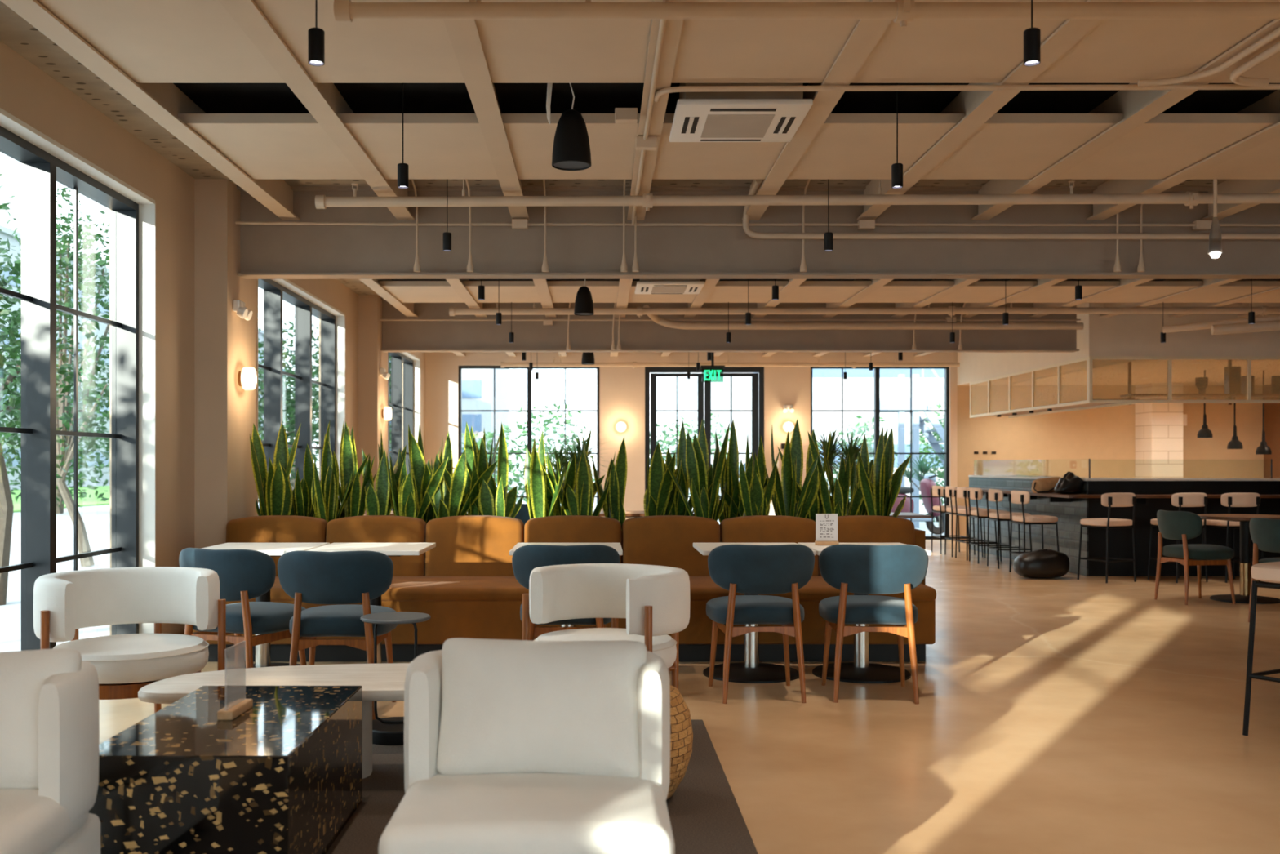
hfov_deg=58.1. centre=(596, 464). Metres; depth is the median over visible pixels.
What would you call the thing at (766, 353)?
ceiling
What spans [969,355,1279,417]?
hanging shelf
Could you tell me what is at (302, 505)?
snake plant
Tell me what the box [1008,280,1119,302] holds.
ceiling panel
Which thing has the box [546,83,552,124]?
cable bundle
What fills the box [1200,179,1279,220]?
ceiling beam
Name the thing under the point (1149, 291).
ceiling panel
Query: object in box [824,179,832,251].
pendant lamp
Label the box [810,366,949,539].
window
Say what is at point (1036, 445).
wall
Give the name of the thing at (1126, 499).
bar stool
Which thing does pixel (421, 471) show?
snake plant
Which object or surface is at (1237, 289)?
ceiling panel
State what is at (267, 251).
ceiling beam
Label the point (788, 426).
diffuser
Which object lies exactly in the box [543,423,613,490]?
spiky potted plant
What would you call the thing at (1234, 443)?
heat lamp
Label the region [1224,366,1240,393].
storage box
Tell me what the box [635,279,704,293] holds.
air conditioner
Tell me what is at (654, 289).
ceiling vent
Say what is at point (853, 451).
spiky potted plant
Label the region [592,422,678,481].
bush
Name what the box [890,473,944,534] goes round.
motor scooter
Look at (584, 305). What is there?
speaker
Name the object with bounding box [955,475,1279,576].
bar counter
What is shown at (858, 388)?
building
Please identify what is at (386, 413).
wall sconce
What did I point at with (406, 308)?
ceiling beam
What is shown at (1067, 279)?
ceiling
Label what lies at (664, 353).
ceiling
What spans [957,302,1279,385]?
bulkhead
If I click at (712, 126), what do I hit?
ceiling vent
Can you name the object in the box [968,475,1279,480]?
countertop
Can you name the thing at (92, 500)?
lawn
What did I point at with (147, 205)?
window frame
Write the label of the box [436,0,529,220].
ceiling beam
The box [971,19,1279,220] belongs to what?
ceiling beam
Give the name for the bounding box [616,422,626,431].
wall sconce
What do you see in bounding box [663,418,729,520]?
snake plant
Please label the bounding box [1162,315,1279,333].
duct pipe
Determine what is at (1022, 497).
bar stool
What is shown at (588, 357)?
speaker
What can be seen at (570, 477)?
snake plant
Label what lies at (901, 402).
staircase
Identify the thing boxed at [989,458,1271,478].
guard
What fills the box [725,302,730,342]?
pendant lamp
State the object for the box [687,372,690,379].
pendant lamp
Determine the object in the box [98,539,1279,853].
floor
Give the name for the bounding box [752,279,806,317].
ceiling beam
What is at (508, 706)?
cushion
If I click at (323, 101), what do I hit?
ceiling beam
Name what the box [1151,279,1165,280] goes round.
ceiling
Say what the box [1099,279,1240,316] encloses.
ceiling beam
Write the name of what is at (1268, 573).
bar stool
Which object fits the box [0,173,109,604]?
tree
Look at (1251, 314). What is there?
pendant lamp
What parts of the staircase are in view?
post, post, handrail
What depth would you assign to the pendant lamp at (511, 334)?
12.28 m
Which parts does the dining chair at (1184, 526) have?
leg, backrest, leg, seat, leg, leg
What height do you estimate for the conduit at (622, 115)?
0.083 m
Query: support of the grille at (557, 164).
attached to the speaker at (571, 147)
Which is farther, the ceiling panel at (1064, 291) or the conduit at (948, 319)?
the conduit at (948, 319)
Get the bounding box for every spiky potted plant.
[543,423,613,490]
[803,425,875,484]
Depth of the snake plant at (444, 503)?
8.03 m
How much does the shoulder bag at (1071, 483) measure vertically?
0.247 m
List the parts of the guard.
edge post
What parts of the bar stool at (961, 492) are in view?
leg, seat frame, backrest, leg, foot rail, seat, leg, leg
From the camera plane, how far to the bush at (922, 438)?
26.43 m
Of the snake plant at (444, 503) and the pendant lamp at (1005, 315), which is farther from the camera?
the pendant lamp at (1005, 315)
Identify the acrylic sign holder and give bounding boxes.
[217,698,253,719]
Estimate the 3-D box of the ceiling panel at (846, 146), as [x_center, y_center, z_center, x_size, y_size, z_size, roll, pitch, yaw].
[1.482,-1.755,6.425,0.775,0.050,1.150,0,0,0]
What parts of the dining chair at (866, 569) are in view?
leg, leg, seat, backrest, leg, leg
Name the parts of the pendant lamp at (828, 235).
lamp shade, cord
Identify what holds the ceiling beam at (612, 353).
attached to the ceiling at (17, 33)
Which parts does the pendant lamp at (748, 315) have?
lamp shade, cord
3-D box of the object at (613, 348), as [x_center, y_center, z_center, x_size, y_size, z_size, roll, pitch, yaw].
[0.206,-1.617,13.228,0.047,0.595,0.175,0,0,-13]
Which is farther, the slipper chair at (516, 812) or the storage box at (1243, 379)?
the storage box at (1243, 379)
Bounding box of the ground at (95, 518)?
[0,473,944,652]
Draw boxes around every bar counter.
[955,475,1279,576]
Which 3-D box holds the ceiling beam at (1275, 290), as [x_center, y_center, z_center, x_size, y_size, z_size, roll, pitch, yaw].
[6.715,-1.820,10.775,0.120,0.220,5.310,0,0,0]
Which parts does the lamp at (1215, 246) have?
cord, bulb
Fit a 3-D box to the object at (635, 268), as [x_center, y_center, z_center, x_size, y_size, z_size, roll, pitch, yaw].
[0.270,-1.629,7.841,0.048,0.597,0.285,0,0,0]
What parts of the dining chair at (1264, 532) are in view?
leg, backrest, seat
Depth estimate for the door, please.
18.37 m
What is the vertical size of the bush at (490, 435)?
2.238 m
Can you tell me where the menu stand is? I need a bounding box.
[814,513,838,545]
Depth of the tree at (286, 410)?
27.58 m
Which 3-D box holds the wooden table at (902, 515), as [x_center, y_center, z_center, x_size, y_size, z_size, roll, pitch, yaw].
[2.350,0.828,10.550,1.240,0.745,0.650,0,0,0]
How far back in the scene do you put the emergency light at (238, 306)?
7.91 m
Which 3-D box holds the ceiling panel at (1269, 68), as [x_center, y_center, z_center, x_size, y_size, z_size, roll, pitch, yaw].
[3.092,-1.755,4.415,0.775,0.050,1.630,0,0,0]
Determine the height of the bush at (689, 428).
2.502 m
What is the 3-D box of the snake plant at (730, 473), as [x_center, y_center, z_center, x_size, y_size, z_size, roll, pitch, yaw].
[1.009,0.092,8.171,0.353,0.830,0.308,0,0,32]
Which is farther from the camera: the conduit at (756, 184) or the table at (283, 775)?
the conduit at (756, 184)
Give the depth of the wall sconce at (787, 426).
18.21 m
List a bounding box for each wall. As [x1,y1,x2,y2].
[0,40,425,635]
[425,351,1263,539]
[1263,384,1279,477]
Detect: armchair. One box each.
[33,566,226,712]
[522,563,689,688]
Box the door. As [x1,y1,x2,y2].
[644,366,764,497]
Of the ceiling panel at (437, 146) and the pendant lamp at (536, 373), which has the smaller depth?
the ceiling panel at (437, 146)
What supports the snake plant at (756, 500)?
on the planter box at (920, 535)
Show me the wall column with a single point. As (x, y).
(1158, 427)
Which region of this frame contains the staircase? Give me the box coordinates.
[880,368,944,528]
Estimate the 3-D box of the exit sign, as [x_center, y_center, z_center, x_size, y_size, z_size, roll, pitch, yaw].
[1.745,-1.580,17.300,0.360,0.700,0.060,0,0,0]
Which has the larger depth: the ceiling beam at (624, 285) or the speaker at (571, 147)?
the ceiling beam at (624, 285)
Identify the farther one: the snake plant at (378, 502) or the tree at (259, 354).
the tree at (259, 354)
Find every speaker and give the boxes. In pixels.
[551,83,591,170]
[573,279,594,315]
[581,351,595,364]
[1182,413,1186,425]
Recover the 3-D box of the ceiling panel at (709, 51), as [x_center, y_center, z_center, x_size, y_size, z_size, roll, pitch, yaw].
[0.677,-1.755,4.415,0.775,0.050,1.630,0,0,0]
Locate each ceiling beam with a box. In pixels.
[0,0,299,220]
[217,0,414,220]
[236,186,1279,279]
[359,279,417,317]
[381,297,1079,351]
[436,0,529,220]
[445,279,487,317]
[452,351,465,356]
[505,351,515,356]
[533,279,555,317]
[557,351,566,356]
[609,351,618,356]
[614,279,632,317]
[626,0,687,220]
[742,0,895,220]
[856,0,1124,220]
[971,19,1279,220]
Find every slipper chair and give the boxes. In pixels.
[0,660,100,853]
[378,649,674,853]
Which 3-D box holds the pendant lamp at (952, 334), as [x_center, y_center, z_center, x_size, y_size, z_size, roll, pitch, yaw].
[3.800,-1.514,12.300,0.052,0.433,0.052,0,0,0]
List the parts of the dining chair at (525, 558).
leg, seat, backrest, leg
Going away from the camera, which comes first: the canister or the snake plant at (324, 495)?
the snake plant at (324, 495)
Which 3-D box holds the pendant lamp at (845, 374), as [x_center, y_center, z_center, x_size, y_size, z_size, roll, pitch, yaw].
[3.800,-1.514,17.600,0.052,0.433,0.052,0,0,0]
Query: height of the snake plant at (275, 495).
0.816 m
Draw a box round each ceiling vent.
[651,286,687,293]
[700,114,774,137]
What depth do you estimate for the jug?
13.76 m
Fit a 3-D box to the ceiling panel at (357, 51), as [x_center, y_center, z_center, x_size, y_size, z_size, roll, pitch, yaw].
[-0.932,-1.755,4.415,0.775,0.050,1.630,0,0,0]
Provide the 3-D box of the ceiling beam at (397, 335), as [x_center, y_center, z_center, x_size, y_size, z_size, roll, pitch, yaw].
[1.550,-1.623,13.450,8.100,0.615,0.180,0,0,0]
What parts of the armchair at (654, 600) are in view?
leg, seat, backrest, leg, leg, leg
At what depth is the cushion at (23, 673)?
2.75 m
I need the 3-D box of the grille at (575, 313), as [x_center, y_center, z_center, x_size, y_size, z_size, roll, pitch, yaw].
[-0.117,-1.405,10.750,0.168,0.004,0.168,0,0,0]
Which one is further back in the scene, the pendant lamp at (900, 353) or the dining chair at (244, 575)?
the pendant lamp at (900, 353)
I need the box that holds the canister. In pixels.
[1271,375,1279,393]
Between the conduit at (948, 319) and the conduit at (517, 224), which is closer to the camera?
the conduit at (517, 224)
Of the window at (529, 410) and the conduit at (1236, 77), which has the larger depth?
the window at (529, 410)
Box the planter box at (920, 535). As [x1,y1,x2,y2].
[621,528,925,585]
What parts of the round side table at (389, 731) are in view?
rod frame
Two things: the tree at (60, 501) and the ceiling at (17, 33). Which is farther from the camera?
the tree at (60, 501)
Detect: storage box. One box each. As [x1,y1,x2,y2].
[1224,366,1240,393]
[1240,375,1254,393]
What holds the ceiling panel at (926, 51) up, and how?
attached to the ceiling beam at (866, 34)
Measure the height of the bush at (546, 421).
2.704 m
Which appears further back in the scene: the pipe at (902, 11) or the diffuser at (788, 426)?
the diffuser at (788, 426)
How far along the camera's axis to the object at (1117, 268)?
7.95 m
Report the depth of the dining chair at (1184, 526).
9.88 m
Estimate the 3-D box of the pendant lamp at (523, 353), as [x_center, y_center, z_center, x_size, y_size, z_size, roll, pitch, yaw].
[-0.907,-1.514,14.400,0.052,0.433,0.052,0,0,0]
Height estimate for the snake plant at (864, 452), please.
0.764 m
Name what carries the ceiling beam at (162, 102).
attached to the ceiling at (17, 33)
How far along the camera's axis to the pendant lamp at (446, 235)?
6.98 m
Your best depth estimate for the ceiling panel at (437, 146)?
6.25 m
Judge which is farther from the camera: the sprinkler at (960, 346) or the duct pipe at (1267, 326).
the sprinkler at (960, 346)
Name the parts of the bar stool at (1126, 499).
leg, seat, seat frame, foot rail, leg, backrest, leg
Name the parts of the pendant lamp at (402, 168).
cord, lamp shade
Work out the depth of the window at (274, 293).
11.35 m
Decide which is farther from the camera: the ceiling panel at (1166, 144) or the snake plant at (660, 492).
the snake plant at (660, 492)
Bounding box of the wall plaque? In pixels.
[781,443,790,448]
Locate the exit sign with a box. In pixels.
[700,351,724,382]
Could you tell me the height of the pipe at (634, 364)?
0.454 m
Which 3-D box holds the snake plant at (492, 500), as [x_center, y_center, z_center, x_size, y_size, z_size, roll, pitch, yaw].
[-0.731,0.104,8.152,0.388,0.807,0.355,0,0,33]
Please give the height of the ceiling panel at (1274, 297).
0.050 m
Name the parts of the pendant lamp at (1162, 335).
lamp shade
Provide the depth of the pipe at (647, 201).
7.17 m
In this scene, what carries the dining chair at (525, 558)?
on the floor
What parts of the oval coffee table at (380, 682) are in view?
leg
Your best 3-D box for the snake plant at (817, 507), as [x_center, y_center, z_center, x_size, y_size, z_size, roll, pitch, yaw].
[1.514,0.124,8.219,0.448,0.767,0.350,0,0,40]
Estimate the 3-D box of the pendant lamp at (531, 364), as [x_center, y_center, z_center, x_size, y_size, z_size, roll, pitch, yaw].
[-0.907,-1.613,15.950,0.052,0.633,0.052,0,0,0]
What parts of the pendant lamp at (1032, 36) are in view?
cord, lamp shade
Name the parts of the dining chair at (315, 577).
leg, leg, backrest, seat, leg, leg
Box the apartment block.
[389,360,509,487]
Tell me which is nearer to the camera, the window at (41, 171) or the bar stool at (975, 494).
the window at (41, 171)
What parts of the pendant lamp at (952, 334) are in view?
lamp shade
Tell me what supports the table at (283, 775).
on the area rug
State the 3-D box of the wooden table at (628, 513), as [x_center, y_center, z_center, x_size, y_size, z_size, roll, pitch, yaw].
[0.450,0.828,10.900,1.240,0.745,0.650,0,0,0]
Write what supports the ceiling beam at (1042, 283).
attached to the ceiling at (17, 33)
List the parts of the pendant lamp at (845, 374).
lamp shade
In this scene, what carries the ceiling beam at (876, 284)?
attached to the ceiling at (17, 33)
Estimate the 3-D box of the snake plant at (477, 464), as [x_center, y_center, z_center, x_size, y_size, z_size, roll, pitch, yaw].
[-0.853,0.103,8.205,0.246,0.808,0.579,0,0,28]
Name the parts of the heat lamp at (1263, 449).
lamp shade, cord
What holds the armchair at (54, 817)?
on the floor
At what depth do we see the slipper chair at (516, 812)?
2.62 m
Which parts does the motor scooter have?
footboard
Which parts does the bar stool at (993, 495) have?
leg, backrest, leg, seat frame, foot rail, seat, leg, leg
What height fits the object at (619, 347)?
0.595 m
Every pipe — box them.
[315,179,1279,211]
[333,0,1279,28]
[448,302,1279,317]
[500,351,959,368]
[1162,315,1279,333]
[1210,320,1279,334]
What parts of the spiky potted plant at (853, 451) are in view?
stem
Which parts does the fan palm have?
stem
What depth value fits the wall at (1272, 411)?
18.07 m
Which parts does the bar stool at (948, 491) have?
leg, backrest, leg, foot rail, seat, leg, leg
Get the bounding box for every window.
[0,125,138,650]
[257,279,335,481]
[387,351,413,511]
[458,365,599,503]
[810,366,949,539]
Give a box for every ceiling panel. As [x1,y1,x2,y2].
[36,0,285,83]
[177,113,364,179]
[253,0,465,83]
[337,113,497,179]
[377,280,464,302]
[461,280,540,302]
[470,0,654,83]
[501,113,639,179]
[546,280,619,302]
[627,280,704,302]
[652,113,786,179]
[671,0,871,83]
[704,280,788,302]
[780,280,871,302]
[786,113,964,179]
[850,0,1088,83]
[856,280,954,302]
[920,113,1123,179]
[932,280,1037,302]
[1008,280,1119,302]
[1030,0,1279,83]
[1054,113,1279,179]
[1084,280,1202,302]
[1160,280,1279,302]
[1188,135,1279,179]
[1209,39,1279,83]
[1236,291,1279,302]
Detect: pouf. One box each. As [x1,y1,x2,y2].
[666,684,693,799]
[1013,548,1069,578]
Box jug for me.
[1195,377,1208,393]
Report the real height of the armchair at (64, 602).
0.746 m
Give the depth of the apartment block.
58.00 m
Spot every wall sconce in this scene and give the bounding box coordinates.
[237,367,257,390]
[381,406,391,420]
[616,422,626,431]
[782,422,793,431]
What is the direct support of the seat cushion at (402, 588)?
on the bench
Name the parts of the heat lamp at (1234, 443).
lamp shade, cord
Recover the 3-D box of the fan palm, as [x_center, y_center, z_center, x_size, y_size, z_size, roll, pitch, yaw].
[6.764,0.410,22.858,2.034,1.840,2.398,0,0,0]
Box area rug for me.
[325,719,758,853]
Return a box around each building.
[0,224,284,489]
[711,368,944,498]
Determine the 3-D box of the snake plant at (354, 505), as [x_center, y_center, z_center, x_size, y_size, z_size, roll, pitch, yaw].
[-1.741,0.088,8.124,0.332,0.836,0.478,0,0,0]
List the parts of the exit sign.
sign panel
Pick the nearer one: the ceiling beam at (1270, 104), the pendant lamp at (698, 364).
the ceiling beam at (1270, 104)
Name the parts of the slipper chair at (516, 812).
seat, backrest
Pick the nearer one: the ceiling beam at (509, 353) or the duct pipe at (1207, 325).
the duct pipe at (1207, 325)
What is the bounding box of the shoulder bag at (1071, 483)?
[1053,471,1083,493]
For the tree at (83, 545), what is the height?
4.878 m
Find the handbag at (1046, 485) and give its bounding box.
[1031,476,1060,493]
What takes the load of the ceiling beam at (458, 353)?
attached to the ceiling at (17, 33)
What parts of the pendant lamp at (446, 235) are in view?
cord, lamp shade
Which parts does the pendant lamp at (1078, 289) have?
lamp shade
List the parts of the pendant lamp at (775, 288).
lamp shade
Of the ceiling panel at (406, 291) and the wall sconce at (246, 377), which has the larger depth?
the ceiling panel at (406, 291)
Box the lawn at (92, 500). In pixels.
[11,485,109,512]
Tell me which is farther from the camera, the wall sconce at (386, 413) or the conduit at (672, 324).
the wall sconce at (386, 413)
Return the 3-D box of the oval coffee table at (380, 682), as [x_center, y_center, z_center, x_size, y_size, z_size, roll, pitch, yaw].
[-0.838,0.999,4.406,1.672,0.382,0.563,0,0,-4]
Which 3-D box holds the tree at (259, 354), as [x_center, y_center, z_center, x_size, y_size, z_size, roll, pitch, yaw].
[-15.016,-1.884,42.161,7.190,6.451,6.133,0,0,0]
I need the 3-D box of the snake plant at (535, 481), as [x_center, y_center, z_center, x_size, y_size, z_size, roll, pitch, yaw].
[-0.384,0.127,8.095,0.227,0.760,0.372,0,0,-22]
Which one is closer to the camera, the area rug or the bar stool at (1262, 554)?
the area rug
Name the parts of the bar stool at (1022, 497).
leg, foot rail, backrest, leg, seat frame, seat, leg, leg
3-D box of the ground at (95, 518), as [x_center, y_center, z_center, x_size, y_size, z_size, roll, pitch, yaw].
[0.000,1.415,35.000,240.000,0.170,250.000,0,0,0]
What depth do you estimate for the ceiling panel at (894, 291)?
11.57 m
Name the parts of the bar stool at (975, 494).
leg, backrest, leg, seat frame, seat, foot rail, leg, leg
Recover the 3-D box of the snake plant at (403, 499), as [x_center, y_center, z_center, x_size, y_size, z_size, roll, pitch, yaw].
[-1.301,0.188,8.057,0.359,0.639,0.512,0,0,-38]
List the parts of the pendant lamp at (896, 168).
lamp shade, cord, cord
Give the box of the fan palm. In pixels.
[893,447,944,526]
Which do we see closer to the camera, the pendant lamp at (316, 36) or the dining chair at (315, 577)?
the pendant lamp at (316, 36)
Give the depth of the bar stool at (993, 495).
13.23 m
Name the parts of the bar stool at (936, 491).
leg, seat frame, backrest, leg, foot rail, seat, leg, leg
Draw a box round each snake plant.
[249,421,301,515]
[282,427,336,517]
[311,422,369,521]
[328,419,376,518]
[361,432,406,515]
[386,447,448,519]
[408,423,443,523]
[426,431,497,518]
[439,421,500,515]
[466,422,524,517]
[524,428,564,519]
[541,426,604,515]
[551,430,615,515]
[591,436,627,530]
[643,441,682,515]
[662,419,711,515]
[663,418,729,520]
[718,419,753,522]
[720,432,780,516]
[763,418,819,518]
[777,427,844,521]
[808,432,872,515]
[823,429,911,515]
[857,426,906,517]
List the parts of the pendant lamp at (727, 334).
lamp shade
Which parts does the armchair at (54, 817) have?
seat, backrest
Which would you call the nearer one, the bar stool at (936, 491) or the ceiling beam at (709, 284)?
the ceiling beam at (709, 284)
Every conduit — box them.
[235,218,1279,230]
[380,316,1080,324]
[614,0,669,225]
[642,305,1084,329]
[653,84,1279,102]
[742,179,1279,239]
[1137,26,1279,86]
[1230,40,1279,86]
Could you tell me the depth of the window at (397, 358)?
16.66 m
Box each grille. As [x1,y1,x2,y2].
[553,160,589,168]
[575,313,592,315]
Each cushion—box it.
[0,648,81,788]
[248,575,936,600]
[436,637,647,777]
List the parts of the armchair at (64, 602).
leg, leg, backrest, seat, leg, leg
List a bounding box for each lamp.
[307,0,324,66]
[397,83,408,188]
[443,179,451,251]
[478,279,484,299]
[496,312,501,324]
[509,302,514,342]
[521,351,525,360]
[528,351,533,370]
[535,372,538,379]
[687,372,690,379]
[696,351,700,370]
[706,351,711,360]
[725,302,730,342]
[745,279,751,324]
[772,279,778,299]
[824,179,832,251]
[843,351,847,379]
[869,362,872,370]
[891,83,902,188]
[897,351,902,360]
[950,302,955,342]
[1002,279,1008,324]
[1023,0,1040,66]
[1075,279,1082,299]
[1160,302,1165,342]
[1196,369,1213,437]
[1208,178,1222,257]
[1226,397,1243,448]
[1248,311,1254,324]
[1255,369,1271,454]
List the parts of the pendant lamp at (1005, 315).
lamp shade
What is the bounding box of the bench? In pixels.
[192,515,936,661]
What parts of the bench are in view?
backrest panel, backrest panel, backrest panel, seat, backrest panel, backrest panel, backrest panel, backrest panel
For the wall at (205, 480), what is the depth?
7.80 m
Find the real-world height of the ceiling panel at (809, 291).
0.050 m
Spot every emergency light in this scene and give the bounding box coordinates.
[232,299,252,320]
[379,368,390,379]
[782,404,794,413]
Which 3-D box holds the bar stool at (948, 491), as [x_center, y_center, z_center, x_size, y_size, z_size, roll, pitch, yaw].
[4.790,0.745,15.051,0.431,0.910,0.430,0,0,3]
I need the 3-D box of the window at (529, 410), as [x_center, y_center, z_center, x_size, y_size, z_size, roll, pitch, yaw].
[-1.075,-0.185,18.410,2.250,2.770,0.100,0,0,0]
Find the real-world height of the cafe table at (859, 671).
0.730 m
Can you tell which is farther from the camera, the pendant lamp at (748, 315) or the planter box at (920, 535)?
the pendant lamp at (748, 315)
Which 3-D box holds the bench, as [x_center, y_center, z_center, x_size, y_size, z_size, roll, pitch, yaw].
[-0.175,0.774,7.406,4.624,0.852,0.953,0,0,0]
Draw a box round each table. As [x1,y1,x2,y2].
[88,685,362,853]
[137,662,409,778]
[200,542,329,669]
[306,542,435,663]
[360,611,431,745]
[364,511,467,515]
[509,542,622,626]
[592,511,694,517]
[693,542,816,683]
[796,512,930,518]
[797,542,931,683]
[1197,513,1279,604]
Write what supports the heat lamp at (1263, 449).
hanging from the bulkhead
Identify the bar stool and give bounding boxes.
[929,485,968,554]
[942,486,983,557]
[954,486,997,559]
[967,487,1009,564]
[985,488,1031,568]
[1008,490,1058,572]
[1077,492,1136,582]
[1147,492,1208,582]
[1200,493,1260,582]
[1242,561,1279,735]
[1261,551,1279,559]
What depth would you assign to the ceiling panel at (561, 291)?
11.46 m
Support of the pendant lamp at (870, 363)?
hanging from the ceiling at (17, 33)
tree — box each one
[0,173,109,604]
[0,337,109,513]
[12,187,109,566]
[89,354,288,461]
[257,316,319,490]
[257,354,319,502]
[293,355,391,466]
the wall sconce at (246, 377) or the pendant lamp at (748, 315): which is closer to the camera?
the wall sconce at (246, 377)
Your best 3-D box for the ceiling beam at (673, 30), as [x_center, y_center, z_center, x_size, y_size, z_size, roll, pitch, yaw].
[0.275,-1.820,5.425,0.120,0.220,5.310,0,0,0]
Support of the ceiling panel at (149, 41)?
attached to the ceiling beam at (162, 102)
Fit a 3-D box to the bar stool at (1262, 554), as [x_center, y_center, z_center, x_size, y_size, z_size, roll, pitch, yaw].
[7.152,0.745,11.850,0.430,0.910,0.431,0,0,-8]
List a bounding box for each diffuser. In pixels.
[251,372,255,385]
[617,423,624,430]
[785,423,791,430]
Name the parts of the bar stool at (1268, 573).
leg, foot rail, seat, seat frame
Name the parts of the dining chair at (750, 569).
leg, leg, seat, backrest, leg, leg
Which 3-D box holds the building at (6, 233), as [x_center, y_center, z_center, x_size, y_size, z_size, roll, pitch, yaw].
[-37.000,-5.320,65.000,14.400,13.300,90.400,0,0,0]
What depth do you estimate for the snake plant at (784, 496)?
8.12 m
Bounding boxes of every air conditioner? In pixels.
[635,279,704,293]
[669,83,813,142]
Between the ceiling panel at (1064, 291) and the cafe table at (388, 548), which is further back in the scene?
the ceiling panel at (1064, 291)
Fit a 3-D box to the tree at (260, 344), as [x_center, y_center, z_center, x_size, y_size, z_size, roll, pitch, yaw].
[-9.965,-1.679,35.520,5.569,6.040,5.047,0,0,-27]
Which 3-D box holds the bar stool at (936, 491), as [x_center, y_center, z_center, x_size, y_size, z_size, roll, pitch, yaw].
[4.769,0.745,15.550,0.431,0.910,0.430,0,0,-2]
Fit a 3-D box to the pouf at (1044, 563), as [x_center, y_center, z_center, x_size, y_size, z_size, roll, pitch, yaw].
[4.680,1.044,12.120,0.576,0.311,0.351,0,0,-8]
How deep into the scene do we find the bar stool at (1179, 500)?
11.67 m
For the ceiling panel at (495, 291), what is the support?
attached to the ceiling beam at (457, 285)
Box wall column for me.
[1134,382,1182,477]
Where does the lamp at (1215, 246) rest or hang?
hanging from the ceiling panel at (1262, 162)
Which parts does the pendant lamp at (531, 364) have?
lamp shade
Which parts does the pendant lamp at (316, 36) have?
lamp shade, cord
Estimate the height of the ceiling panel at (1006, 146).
0.050 m
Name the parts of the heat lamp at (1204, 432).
lamp shade, cord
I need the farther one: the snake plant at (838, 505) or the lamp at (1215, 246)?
the snake plant at (838, 505)
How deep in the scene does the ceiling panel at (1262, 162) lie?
6.71 m
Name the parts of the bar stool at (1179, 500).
leg, seat, leg, leg, backrest, leg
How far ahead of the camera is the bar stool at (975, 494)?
13.90 m
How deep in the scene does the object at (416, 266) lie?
7.95 m
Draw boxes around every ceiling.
[0,0,1279,297]
[660,351,671,356]
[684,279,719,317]
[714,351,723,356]
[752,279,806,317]
[761,351,776,356]
[813,351,828,356]
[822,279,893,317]
[863,351,881,356]
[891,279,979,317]
[914,351,933,356]
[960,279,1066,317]
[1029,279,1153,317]
[1064,279,1088,280]
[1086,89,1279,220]
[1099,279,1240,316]
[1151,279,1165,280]
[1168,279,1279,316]
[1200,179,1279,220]
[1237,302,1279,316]
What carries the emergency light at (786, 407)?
attached to the wall at (1036, 445)
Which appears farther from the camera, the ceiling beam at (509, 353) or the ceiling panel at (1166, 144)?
the ceiling beam at (509, 353)
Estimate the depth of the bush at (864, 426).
25.96 m
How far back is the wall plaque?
18.29 m
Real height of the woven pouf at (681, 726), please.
0.423 m
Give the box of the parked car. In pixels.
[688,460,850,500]
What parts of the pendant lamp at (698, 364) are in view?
lamp shade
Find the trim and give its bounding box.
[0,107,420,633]
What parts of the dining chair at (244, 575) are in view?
leg, backrest, leg, leg, seat, leg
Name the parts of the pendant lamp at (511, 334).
lamp shade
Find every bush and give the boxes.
[389,423,391,467]
[462,425,525,493]
[502,400,594,503]
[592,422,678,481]
[658,413,739,500]
[817,441,835,484]
[828,415,897,501]
[905,395,944,522]
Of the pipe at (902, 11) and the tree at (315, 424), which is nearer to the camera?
the pipe at (902, 11)
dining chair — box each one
[178,547,306,669]
[277,550,397,719]
[511,544,620,640]
[512,503,529,525]
[706,544,814,703]
[818,543,928,703]
[1154,510,1235,604]
[1248,517,1279,622]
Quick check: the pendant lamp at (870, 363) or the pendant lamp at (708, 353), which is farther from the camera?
the pendant lamp at (870, 363)
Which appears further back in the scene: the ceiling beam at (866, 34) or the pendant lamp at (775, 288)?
the pendant lamp at (775, 288)
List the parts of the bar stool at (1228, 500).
leg, seat, seat frame, leg, leg, backrest, foot rail, leg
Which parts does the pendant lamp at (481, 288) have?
lamp shade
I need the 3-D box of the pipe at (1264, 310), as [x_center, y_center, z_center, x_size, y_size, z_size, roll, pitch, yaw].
[4.500,-1.764,12.550,12.200,0.331,0.122,0,0,0]

